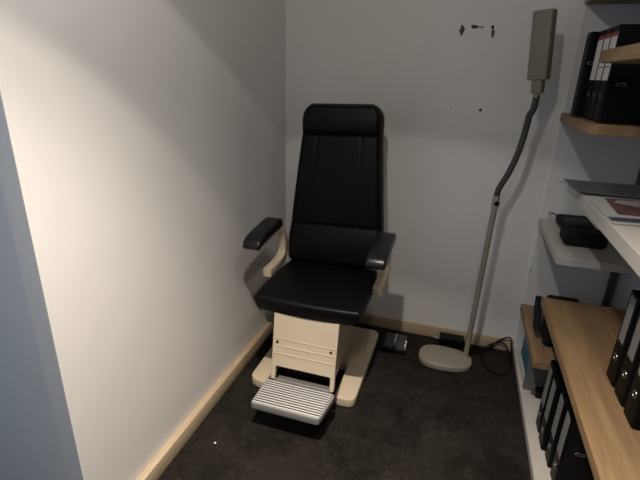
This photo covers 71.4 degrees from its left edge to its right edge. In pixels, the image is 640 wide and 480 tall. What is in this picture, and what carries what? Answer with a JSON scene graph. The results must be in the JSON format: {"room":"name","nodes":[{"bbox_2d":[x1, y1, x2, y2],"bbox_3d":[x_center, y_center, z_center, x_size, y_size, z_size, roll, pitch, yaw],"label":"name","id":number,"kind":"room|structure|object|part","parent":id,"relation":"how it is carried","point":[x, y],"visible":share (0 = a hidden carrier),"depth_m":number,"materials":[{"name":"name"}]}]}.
{"room":"medical exam room","nodes":[
{"label":"medical exam room","id":0,"kind":"room"},
{"bbox_2d":[0,0,285,479],"bbox_3d":[-1.225,-0.487,2.048,1.615,2.400,1.695,8,22,16],"label":"wall","id":1,"kind":"structure","parent":0,"point":[142,142],"depth_m":1.45,"materials":[{"name":"white paint"}]},
{"bbox_2d":[136,313,274,479],"bbox_3d":[-0.470,0.706,2.240,0.032,0.074,1.679,8,22,16],"label":"baseboard","id":2,"kind":"structure","parent":1,"relation":"attached to","point":[168,452],"depth_m":2.02,"materials":[{"name":"brown wood"}]},
{"bbox_2d":[158,323,531,479],"bbox_3d":[-0.718,1.232,1.013,3.600,0.060,4.569,8,22,16],"label":"floor","id":3,"kind":"structure","parent":0,"point":[409,419],"depth_m":1.99,"materials":[{"name":"carpet"}]},
{"bbox_2d":[243,103,395,424],"bbox_3d":[0.006,0.078,2.114,0.659,1.362,0.934,8,22,16],"label":"chair","id":4,"kind":"object","parent":3,"relation":"on","point":[318,298],"visible":1,"depth_m":2.16,"materials":[{"name":"black leather"}]},
{"bbox_3d":[-0.271,-0.036,2.141,0.086,0.076,0.292,8,22,16],"label":"armrest","id":5,"kind":"part","parent":4,"relation":"part of","materials":[{"name":"black leather"}]},
{"bbox_3d":[-0.078,0.664,2.052,0.257,0.006,0.043,8,22,16],"label":"hinge plate","id":6,"kind":"part","parent":4,"relation":"part of","materials":[{"name":"grey metal"}]},
{"bbox_3d":[-0.068,0.486,1.999,0.301,0.347,0.074,8,22,16],"label":"panel","id":7,"kind":"part","parent":4,"relation":"part of","materials":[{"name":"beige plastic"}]},
{"bbox_3d":[0.004,0.230,2.144,0.506,0.082,0.492,8,22,16],"label":"seat","id":8,"kind":"part","parent":4,"relation":"part of","materials":[{"name":"black leather"}]},
{"bbox_3d":[0.102,-0.264,2.257,0.506,0.818,0.238,8,22,16],"label":"backrest","id":9,"kind":"part","parent":4,"relation":"part of","materials":[{"name":"black leather"}]},
{"bbox_3d":[0.275,0.041,1.984,0.086,0.076,0.292,8,22,16],"label":"armrest","id":10,"kind":"part","parent":4,"relation":"part of","materials":[{"name":"black leather"}]},
{"bbox_2d":[382,332,407,354],"bbox_3d":[0.441,0.603,2.615,0.135,0.052,0.140,8,22,16],"label":"foot pedal","id":11,"kind":"object","parent":3,"relation":"on","point":[394,343],"visible":1,"depth_m":2.59,"materials":[{"name":"black plastic"}]},
{"bbox_2d":[432,332,512,374],"bbox_3d":[0.861,0.618,2.528,0.440,0.109,0.250,8,22,16],"label":"power adapter","id":12,"kind":"object","parent":3,"relation":"on","point":[445,339],"visible":0.85,"depth_m":2.61,"materials":[{"name":"black plastic"}]},
{"bbox_3d":[0.920,0.630,2.587,0.172,0.048,0.053,5,21,9],"label":"cord","id":13,"kind":"part","parent":12,"relation":"part of","materials":[{"name":"black plastic"}]},
{"bbox_3d":[0.944,0.629,2.504,0.265,0.109,0.250,8,22,16],"label":"cord","id":14,"kind":"part","parent":12,"relation":"part of","materials":[{"name":"black plastic"}]},
{"bbox_2d":[418,8,557,372],"bbox_3d":[0.777,-0.138,2.172,0.403,1.769,0.198,8,22,16],"label":"floor lamp","id":15,"kind":"object","parent":3,"relation":"on","point":[437,357],"visible":1,"depth_m":2.05,"materials":[{"name":"grey metal"}]},
{"bbox_2d":[513,347,550,479],"bbox_3d":[0.925,1.121,1.304,0.457,0.035,2.757,8,22,16],"label":"shelf","id":16,"kind":"object","parent":3,"relation":"on","point":[529,404],"visible":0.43,"depth_m":2.00,"materials":[{"name":"white laminate"}]},
{"bbox_2d":[518,336,547,390],"bbox_3d":[1.101,0.620,2.297,0.091,0.210,0.230,8,22,16],"label":"carton","id":17,"kind":"object","parent":16,"relation":"on","point":[531,377],"visible":0.6,"depth_m":2.22,"materials":[{"name":"teal"}]},
{"bbox_3d":[1.060,0.676,2.344,0.002,0.070,0.199,8,22,16],"label":"white panel","id":18,"kind":"part","parent":17,"relation":"part of","materials":[{"name":"white cardboard"}]},
{"bbox_2d":[530,387,543,398],"bbox_3d":[1.075,0.751,2.189,0.075,0.040,0.045,8,22,16],"label":"charger","id":19,"kind":"object","parent":16,"relation":"on","point":[538,391],"visible":0.66,"depth_m":2.18,"materials":[{"name":"black plastic"}]},
{"bbox_2d":[536,360,561,432],"bbox_3d":[1.112,0.702,1.904,0.288,0.334,0.082,8,22,16],"label":"ring binder","id":20,"kind":"object","parent":16,"relation":"on","point":[554,367],"visible":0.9,"depth_m":1.92,"materials":[{"name":"black"}]},
{"bbox_2d":[538,373,565,450],"bbox_3d":[1.081,0.734,1.817,0.288,0.334,0.082,8,22,16],"label":"ring binder","id":21,"kind":"object","parent":16,"relation":"on","point":[558,383],"visible":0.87,"depth_m":1.83,"materials":[{"name":"black"}]},
{"bbox_2d":[545,388,570,467],"bbox_3d":[1.066,0.765,1.733,0.288,0.334,0.082,8,22,16],"label":"ring binder","id":22,"kind":"object","parent":16,"relation":"on","point":[564,400],"visible":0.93,"depth_m":1.75,"materials":[{"name":"black"}]},
{"bbox_2d":[550,404,593,479],"bbox_3d":[1.042,0.798,1.643,0.288,0.334,0.084,8,22,16],"label":"ring binder","id":23,"kind":"object","parent":16,"relation":"on","point":[570,461],"visible":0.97,"depth_m":1.64,"materials":[{"name":"black"}]},
{"bbox_2d":[601,169,639,306],"bbox_3d":[1.527,-0.421,2.059,0.034,2.340,0.028,8,22,16],"label":"upright","id":24,"kind":"object","parent":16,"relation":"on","point":[613,277],"visible":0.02,"depth_m":2.30,"materials":[{"name":"grey metal"}]},
{"bbox_2d":[538,218,636,274],"bbox_3d":[1.276,0.023,2.009,0.465,0.034,0.562,8,22,16],"label":"shelf","id":25,"kind":"object","parent":24,"relation":"attached to","point":[609,259],"visible":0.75,"depth_m":1.85,"materials":[{"name":"white laminate"}]},
{"bbox_2d":[549,211,607,248],"bbox_3d":[1.194,-0.057,2.082,0.178,0.060,0.398,8,22,16],"label":"pouch","id":26,"kind":"object","parent":25,"relation":"on","point":[576,230],"visible":0.98,"depth_m":1.94,"materials":[{"name":"black fabric"}]},
{"bbox_3d":[1.211,-0.081,2.098,0.105,0.008,0.140,8,22,16],"label":"pocket panel","id":27,"kind":"part","parent":26,"relation":"part of","materials":[{"name":"black plastic"}]},
{"bbox_2d":[286,0,585,349],"bbox_3d":[0.714,-0.552,2.371,2.085,2.400,0.101,8,22,16],"label":"wall","id":28,"kind":"structure","parent":0,"point":[450,85],"depth_m":2.35,"materials":[{"name":"white paint"}]},
{"bbox_2d":[359,313,512,351],"bbox_3d":[0.460,0.526,2.789,1.390,0.074,0.014,8,22,16],"label":"baseboard","id":29,"kind":"structure","parent":28,"relation":"attached to","point":[368,319],"depth_m":2.73,"materials":[{"name":"brown wood"}]},
{"bbox_2d":[512,4,639,351],"bbox_3d":[1.377,-0.440,2.125,0.457,2.400,0.013,8,22,16],"label":"wall","id":30,"kind":"structure","parent":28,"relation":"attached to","point":[578,155],"depth_m":2.19,"materials":[{"name":"white paint"}]},
{"bbox_2d":[618,274,639,309],"bbox_3d":[1.119,0.164,0.502,0.100,2.400,3.469,8,22,16],"label":"wall","id":31,"kind":"structure","parent":0,"point":[633,281],"depth_m":2.25,"materials":[{"name":"white paint"}]},
{"bbox_2d":[520,304,557,369],"bbox_3d":[1.262,0.496,2.187,0.465,0.036,0.562,8,22,16],"label":"wooden shelf","id":32,"kind":"object","parent":31,"relation":"attached to","point":[541,355],"visible":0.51,"depth_m":2.12,"materials":[{"name":"brown wood"}]},
{"bbox_2d":[533,295,578,346],"bbox_3d":[1.127,0.380,2.133,0.177,0.210,0.190,8,22,16],"label":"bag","id":33,"kind":"object","parent":32,"relation":"on","point":[538,327],"visible":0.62,"depth_m":2.14,"materials":[{"name":"black fabric"}]},
{"bbox_2d":[541,297,639,479],"bbox_3d":[0.878,0.693,0.934,0.457,0.036,2.348,8,22,16],"label":"wooden shelf","id":34,"kind":"object","parent":31,"relation":"attached to","point":[583,336],"visible":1,"depth_m":1.48,"materials":[{"name":"brown wood"}]},
{"bbox_2d":[606,290,639,387],"bbox_3d":[1.101,0.336,1.391,0.288,0.319,0.082,8,22,16],"label":"ring binder","id":35,"kind":"object","parent":34,"relation":"on","point":[632,310],"visible":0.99,"depth_m":1.41,"materials":[{"name":"black"}]},
{"bbox_2d":[614,312,639,406],"bbox_3d":[1.073,0.367,1.306,0.288,0.319,0.082,8,22,16],"label":"ring binder","id":36,"kind":"object","parent":34,"relation":"on","point":[632,357],"visible":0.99,"depth_m":1.35,"materials":[{"name":"black"}]},
{"bbox_2d":[623,362,639,430],"bbox_3d":[1.044,0.398,1.221,0.288,0.319,0.082,8,22,16],"label":"ring binder","id":37,"kind":"object","parent":34,"relation":"on","point":[631,410],"visible":1,"depth_m":1.28,"materials":[{"name":"black"}]},
{"bbox_2d":[560,113,639,137],"bbox_3d":[1.290,-0.468,1.824,0.465,0.038,0.562,8,22,16],"label":"wooden shelf","id":38,"kind":"object","parent":31,"relation":"attached to","point":[589,127],"visible":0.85,"depth_m":1.63,"materials":[{"name":"brown wood"}]},
{"bbox_2d":[570,32,600,116],"bbox_3d":[1.253,-0.689,1.875,0.288,0.334,0.092,8,22,16],"label":"ring binder","id":39,"kind":"object","parent":38,"relation":"on","point":[592,39],"visible":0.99,"depth_m":1.88,"materials":[{"name":"black"}]},
{"bbox_2d":[582,29,606,117],"bbox_3d":[1.248,-0.653,1.778,0.288,0.334,0.090,8,22,16],"label":"ring binder","id":40,"kind":"object","parent":38,"relation":"on","point":[603,33],"visible":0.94,"depth_m":1.81,"materials":[{"name":"black"}]},
{"bbox_2d":[587,27,613,119],"bbox_3d":[1.219,-0.622,1.693,0.288,0.334,0.090,8,22,16],"label":"ring binder","id":41,"kind":"object","parent":38,"relation":"on","point":[608,36],"visible":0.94,"depth_m":1.73,"materials":[{"name":"black"}]},
{"bbox_2d":[592,24,639,124],"bbox_3d":[1.190,-0.590,1.607,0.288,0.334,0.092,8,22,16],"label":"ring binder","id":42,"kind":"object","parent":38,"relation":"on","point":[618,101],"visible":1,"depth_m":1.61,"materials":[{"name":"black"}]},
{"bbox_2d":[567,184,639,276],"bbox_3d":[0.891,0.189,0.737,0.457,0.045,2.335,8,22,16],"label":"shelf","id":43,"kind":"object","parent":31,"relation":"attached to","point":[625,239],"visible":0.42,"depth_m":1.27,"materials":[{"name":"white laminate"}]},
{"bbox_2d":[564,179,639,197],"bbox_3d":[1.130,-0.190,1.674,0.415,0.014,0.255,8,22,16],"label":"folder","id":44,"kind":"object","parent":43,"relation":"on","point":[613,189],"visible":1,"depth_m":1.67,"materials":[{"name":"grey"}]},
{"bbox_2d":[586,196,639,225],"bbox_3d":[1.033,-0.086,1.403,0.284,0.004,0.343,8,22,16],"label":"magazine","id":45,"kind":"object","parent":43,"relation":"on","point":[617,211],"visible":1,"depth_m":1.42,"materials":[{"name":"grey paper"}]},
{"bbox_2d":[605,198,639,215],"bbox_3d":[1.067,-0.100,1.438,0.242,0.001,0.226,8,22,16],"label":"picture","id":46,"kind":"object","parent":45,"relation":"on","point":[618,207],"depth_m":1.46,"materials":[{"name":"red paper"}]},
{"bbox_2d":[584,0,639,3],"bbox_3d":[1.304,-0.935,1.647,0.465,0.036,0.562,8,22,16],"label":"wooden shelf","id":47,"kind":"object","parent":31,"relation":"attached to","point":[586,1],"visible":1,"depth_m":1.89,"materials":[{"name":"brown wood"}]},
{"bbox_2d":[599,43,639,63],"bbox_3d":[0.861,-0.238,0.487,0.490,0.040,2.150,8,22,16],"label":"wooden shelf","id":48,"kind":"object","parent":31,"relation":"attached to","point":[628,54],"visible":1,"depth_m":1.32,"materials":[{"name":"brown wood"}]}
]}

